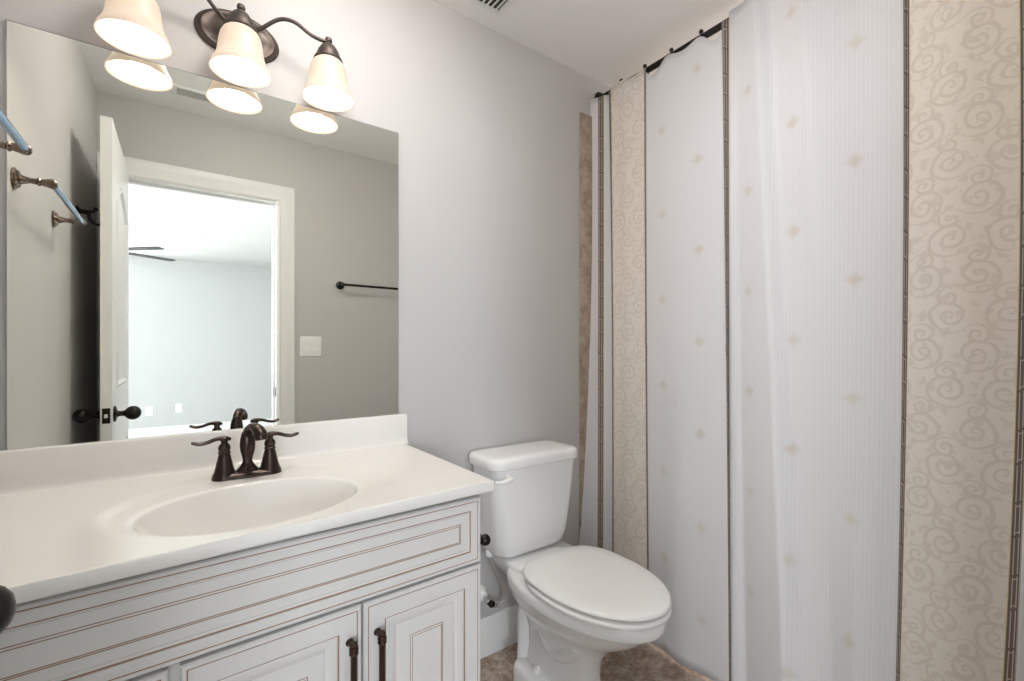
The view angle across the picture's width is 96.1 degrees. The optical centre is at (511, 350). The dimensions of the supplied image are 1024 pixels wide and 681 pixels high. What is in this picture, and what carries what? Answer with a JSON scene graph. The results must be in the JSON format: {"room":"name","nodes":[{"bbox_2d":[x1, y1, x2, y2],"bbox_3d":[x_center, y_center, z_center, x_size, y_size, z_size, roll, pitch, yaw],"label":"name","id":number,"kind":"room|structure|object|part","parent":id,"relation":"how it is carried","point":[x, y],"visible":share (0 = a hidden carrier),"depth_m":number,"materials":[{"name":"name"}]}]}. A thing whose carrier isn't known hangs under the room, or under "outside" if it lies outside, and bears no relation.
{"room":"bathroom","nodes":[
{"label":"bathroom","id":0,"kind":"room"},
{"bbox_2d":[0,585,16,633],"bbox_3d":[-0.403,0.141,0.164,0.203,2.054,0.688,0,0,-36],"label":"door knob","id":1,"kind":"object","parent":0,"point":[8,604],"depth_m":0.43,"materials":[{"name":"black metal"}]},
{"bbox_2d":[0,0,610,618],"bbox_3d":[-0.094,-0.040,1.857,2.885,2.440,0.100,0,0,-36],"label":"wall","id":2,"kind":"structure","parent":0,"point":[487,123],"depth_m":1.72,"materials":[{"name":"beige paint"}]},
{"bbox_2d":[5,19,398,449],"bbox_3d":[-0.765,-0.260,1.308,0.928,0.974,0.007,0,0,-36],"label":"wall mirror","id":3,"kind":"object","parent":2,"relation":"attached to","point":[186,252],"visible":1,"depth_m":1.22,"materials":[{"name":"silver mirror"}]},
{"bbox_2d":[0,413,408,496],"bbox_3d":[-0.750,0.271,1.297,0.962,0.107,0.028,0,0,-36],"label":"backsplash","id":4,"kind":"structure","parent":2,"relation":"attached to","point":[27,470],"depth_m":1.19,"materials":[{"name":"stone"}]},
{"bbox_2d":[93,0,353,111],"bbox_3d":[-0.728,-0.847,1.236,0.588,0.214,0.168,0,0,-36],"label":"vanity light","id":5,"kind":"object","parent":2,"relation":"attached to","point":[243,47],"visible":1,"depth_m":1.23,"materials":[{"name":"white glass"}]},
{"bbox_3d":[-0.901,-0.798,1.098,0.145,0.116,0.145,0,0,-36],"label":"lamp shade","id":6,"kind":"part","parent":5,"relation":"part of","materials":[{"name":"white glass"}]},
{"bbox_3d":[-0.901,-0.813,1.098,0.055,0.078,0.055,0,0,-36],"label":"bulb","id":7,"kind":"part","parent":5,"relation":"part of","materials":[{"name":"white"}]},
{"bbox_3d":[-0.821,-0.911,1.182,0.033,0.059,0.235,0,0,38],"label":"arm","id":8,"kind":"part","parent":5,"relation":"part of","materials":[{"name":"brown metal"}]},
{"bbox_3d":[-0.722,-0.798,1.226,0.145,0.116,0.145,0,0,-36],"label":"lamp shade","id":9,"kind":"part","parent":5,"relation":"part of","materials":[{"name":"white glass"}]},
{"bbox_3d":[-0.722,-0.813,1.226,0.055,0.078,0.055,0,0,-36],"label":"bulb","id":10,"kind":"part","parent":5,"relation":"part of","materials":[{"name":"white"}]},
{"bbox_3d":[-0.646,-0.911,1.308,0.234,0.059,0.033,0,0,-19],"label":"arm","id":11,"kind":"part","parent":5,"relation":"part of","materials":[{"name":"brown metal"}]},
{"bbox_3d":[-0.541,-0.798,1.356,0.145,0.116,0.145,0,0,-36],"label":"lamp shade","id":12,"kind":"part","parent":5,"relation":"part of","materials":[{"name":"white glass"}]},
{"bbox_2d":[480,550,505,607],"bbox_3d":[-0.074,0.855,1.743,0.110,0.250,0.108,0,0,-36],"label":"supply hose","id":13,"kind":"object","parent":2,"relation":"attached to","point":[483,591],"visible":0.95,"depth_m":1.74,"materials":[{"name":"white plastic"}]},
{"bbox_3d":[-0.076,0.947,1.718,0.026,0.026,0.020,0,0,-36],"label":"valve knob","id":14,"kind":"part","parent":13,"relation":"part of","materials":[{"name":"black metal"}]},
{"bbox_2d":[480,604,518,658],"bbox_3d":[-0.039,1.107,1.826,0.848,0.145,0.015,0,0,-36],"label":"baseboard","id":15,"kind":"structure","parent":2,"relation":"attached to","point":[498,630],"depth_m":1.81,"materials":[{"name":"white paint"}]},
{"bbox_2d":[580,112,591,526],"bbox_3d":[0.668,0.051,2.337,0.888,2.257,0.008,0,0,-36],"label":"tile surround","id":16,"kind":"object","parent":2,"relation":"attached to","point":[585,120],"visible":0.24,"depth_m":2.09,"materials":[{"name":"beige tile"}]},
{"bbox_2d":[432,0,744,86],"bbox_3d":[0.358,-1.310,1.228,2.885,0.100,1.650,0,0,-36],"label":"ceiling","id":17,"kind":"structure","parent":0,"point":[608,42],"depth_m":1.79,"materials":[{"name":"paint"}]},
{"bbox_2d":[468,0,515,15],"bbox_3d":[-0.027,-1.254,1.579,0.150,0.010,0.270,0,0,-36],"label":"ceiling vent","id":18,"kind":"object","parent":17,"relation":"in","point":[498,7],"visible":1,"depth_m":1.67,"materials":[{"name":"white metal"}]},
{"bbox_2d":[480,642,712,680],"bbox_3d":[0.358,1.220,1.228,2.885,0.080,1.650,0,0,-36],"label":"floor","id":19,"kind":"structure","parent":0,"point":[647,661],"depth_m":1.72,"materials":[{"name":"brown tile"}]},
{"bbox_2d":[0,494,479,680],"bbox_3d":[-0.589,0.763,1.052,0.933,0.830,0.621,0,0,-36],"label":"vanity cabinet","id":20,"kind":"object","parent":19,"relation":"on","point":[394,597],"visible":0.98,"depth_m":0.86,"materials":[{"name":"white paint"}]},
{"bbox_3d":[-0.687,0.629,0.664,0.306,0.212,0.021,0,0,-38],"label":"drawer","id":21,"kind":"part","parent":20,"relation":"part of","materials":[{"name":"white paint"}]},
{"bbox_2d":[0,413,493,603],"bbox_3d":[-0.582,0.333,1.064,0.962,0.232,0.614,0,0,-36],"label":"countertop","id":22,"kind":"structure","parent":20,"relation":"on","point":[81,515],"depth_m":1.05,"materials":[{"name":"stone"}]},
{"bbox_2d":[191,423,298,481],"bbox_3d":[-0.664,0.252,1.162,0.241,0.139,0.114,0,0,-36],"label":"bathroom faucet","id":23,"kind":"object","parent":22,"relation":"on","point":[224,470],"visible":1,"depth_m":1.17,"materials":[{"name":"brown metal"}]},
{"bbox_3d":[-0.742,0.223,1.136,0.085,0.019,0.021,0,0,-41],"label":"lever","id":24,"kind":"part","parent":23,"relation":"part of","materials":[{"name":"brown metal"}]},
{"bbox_3d":[-0.721,0.266,1.154,0.054,0.102,0.054,0,0,-36],"label":"handle","id":25,"kind":"part","parent":23,"relation":"part of","materials":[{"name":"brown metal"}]},
{"bbox_3d":[-0.680,0.314,1.184,0.158,0.014,0.057,0,0,-36],"label":"plate","id":26,"kind":"part","parent":23,"relation":"part of","materials":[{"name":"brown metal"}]},
{"bbox_3d":[-0.650,0.214,1.163,0.103,0.064,0.031,0,0,38],"label":"spout","id":27,"kind":"part","parent":23,"relation":"part of","materials":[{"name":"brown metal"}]},
{"bbox_3d":[-0.639,0.266,1.213,0.054,0.102,0.054,0,0,-36],"label":"handle","id":28,"kind":"part","parent":23,"relation":"part of","materials":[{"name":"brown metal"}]},
{"bbox_3d":[-0.615,0.223,1.227,0.085,0.019,0.021,0,0,-31],"label":"lever","id":29,"kind":"part","parent":23,"relation":"part of","materials":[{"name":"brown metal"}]},
{"bbox_3d":[-0.434,0.799,0.861,0.304,0.552,0.021,0,0,-38],"label":"door","id":30,"kind":"part","parent":20,"relation":"part of","materials":[{"name":"white paint"}]},
{"bbox_3d":[-0.321,0.590,0.920,0.016,0.016,0.027,0,0,-36],"label":"handle post","id":31,"kind":"part","parent":20,"relation":"part of","materials":[{"name":"brown metal"}]},
{"bbox_3d":[-0.312,0.662,0.907,0.019,0.174,0.019,0,0,-36],"label":"handle","id":32,"kind":"part","parent":20,"relation":"part of","materials":[{"name":"brown metal"}]},
{"bbox_3d":[-0.275,0.590,0.956,0.016,0.016,0.027,0,0,-36],"label":"handle post","id":33,"kind":"part","parent":20,"relation":"part of","materials":[{"name":"brown metal"}]},
{"bbox_3d":[-0.266,0.662,0.942,0.019,0.174,0.019,0,0,-36],"label":"handle","id":34,"kind":"part","parent":20,"relation":"part of","materials":[{"name":"brown metal"}]},
{"bbox_3d":[-0.196,0.799,1.045,0.291,0.552,0.020,0,0,-38],"label":"door","id":35,"kind":"part","parent":20,"relation":"part of","materials":[{"name":"white paint"}]},
{"bbox_2d":[480,534,490,545],"bbox_3d":[-0.141,0.516,1.299,0.085,0.052,0.204,0,0,-36],"label":"toilet paper holder","id":36,"kind":"object","parent":20,"relation":"attached to","point":[485,539],"visible":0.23,"depth_m":1.24,"materials":[{"name":"black metal"}]},
{"bbox_2d":[469,440,671,680],"bbox_3d":[0.192,0.776,1.550,0.419,0.807,0.712,0,0,-36],"label":"toilet","id":37,"kind":"object","parent":19,"relation":"on","point":[579,605],"visible":0.99,"depth_m":1.56,"materials":[{"name":"white ceramic"}]},
{"bbox_3d":[-0.027,0.442,1.570,0.087,0.032,0.032,0,0,-36],"label":"flush lever","id":38,"kind":"part","parent":37,"relation":"part of","materials":[{"name":"white plastic"}]},
{"bbox_3d":[0.048,0.394,1.755,0.412,0.042,0.212,0,0,-36],"label":"tank lid","id":39,"kind":"part","parent":37,"relation":"part of","materials":[{"name":"white ceramic"}]},
{"bbox_3d":[0.049,0.581,1.754,0.384,0.334,0.190,0,0,-36],"label":"tank","id":40,"kind":"part","parent":37,"relation":"part of","materials":[{"name":"white ceramic"}]},
{"bbox_3d":[0.239,0.973,1.518,0.374,0.414,0.580,0,0,-36],"label":"bowl","id":41,"kind":"part","parent":37,"relation":"part of","materials":[{"name":"white ceramic"}]},
{"bbox_3d":[0.276,0.731,1.466,0.378,0.020,0.477,0,0,-36],"label":"seat lid","id":42,"kind":"part","parent":37,"relation":"part of","materials":[{"name":"white plastic"}]},
{"bbox_3d":[0.281,0.755,1.459,0.380,0.016,0.460,0,0,-36],"label":"seat","id":43,"kind":"part","parent":37,"relation":"part of","materials":[{"name":"white plastic"}]},
{"bbox_3d":[0.184,-0.040,0.087,5.800,2.440,0.120,0,0,-36],"label":"wall","id":44,"kind":"structure","parent":0,"visible":0},
{"bbox_2d":[595,17,728,97],"bbox_3d":[0.840,-1.172,1.544,0.060,0.060,1.480,0,0,-36],"label":"shower rod","id":45,"kind":"object","parent":44,"relation":"attached to","point":[718,27],"visible":0.38,"depth_m":1.78,"materials":[{"name":"black metal"}]},
{"bbox_2d":[579,0,1023,680],"bbox_3d":[0.763,-0.012,1.507,0.147,2.360,1.462,0,0,-36],"label":"shower curtain","id":46,"kind":"object","parent":45,"relation":"hanging from","point":[805,410],"visible":0.92,"depth_m":1.36,"materials":[{"name":"white fabric"}]},
{"bbox_3d":[-0.761,-0.040,0.399,0.100,2.440,1.490,0,0,-36],"label":"wall","id":47,"kind":"structure","parent":0,"visible":0},
{"bbox_2d":[0,109,32,155],"bbox_3d":[-0.920,-0.423,0.775,0.079,0.053,0.483,0,0,-36],"label":"towel bar","id":48,"kind":"object","parent":47,"relation":"attached to","point":[20,146],"visible":1,"depth_m":0.92,"materials":[{"name":"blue metal"}]},
{"bbox_3d":[-1.046,-0.423,0.949,0.079,0.053,0.053,0,0,-36],"label":"post","id":49,"kind":"part","parent":48,"relation":"part of","materials":[{"name":"brown metal"}]}
]}

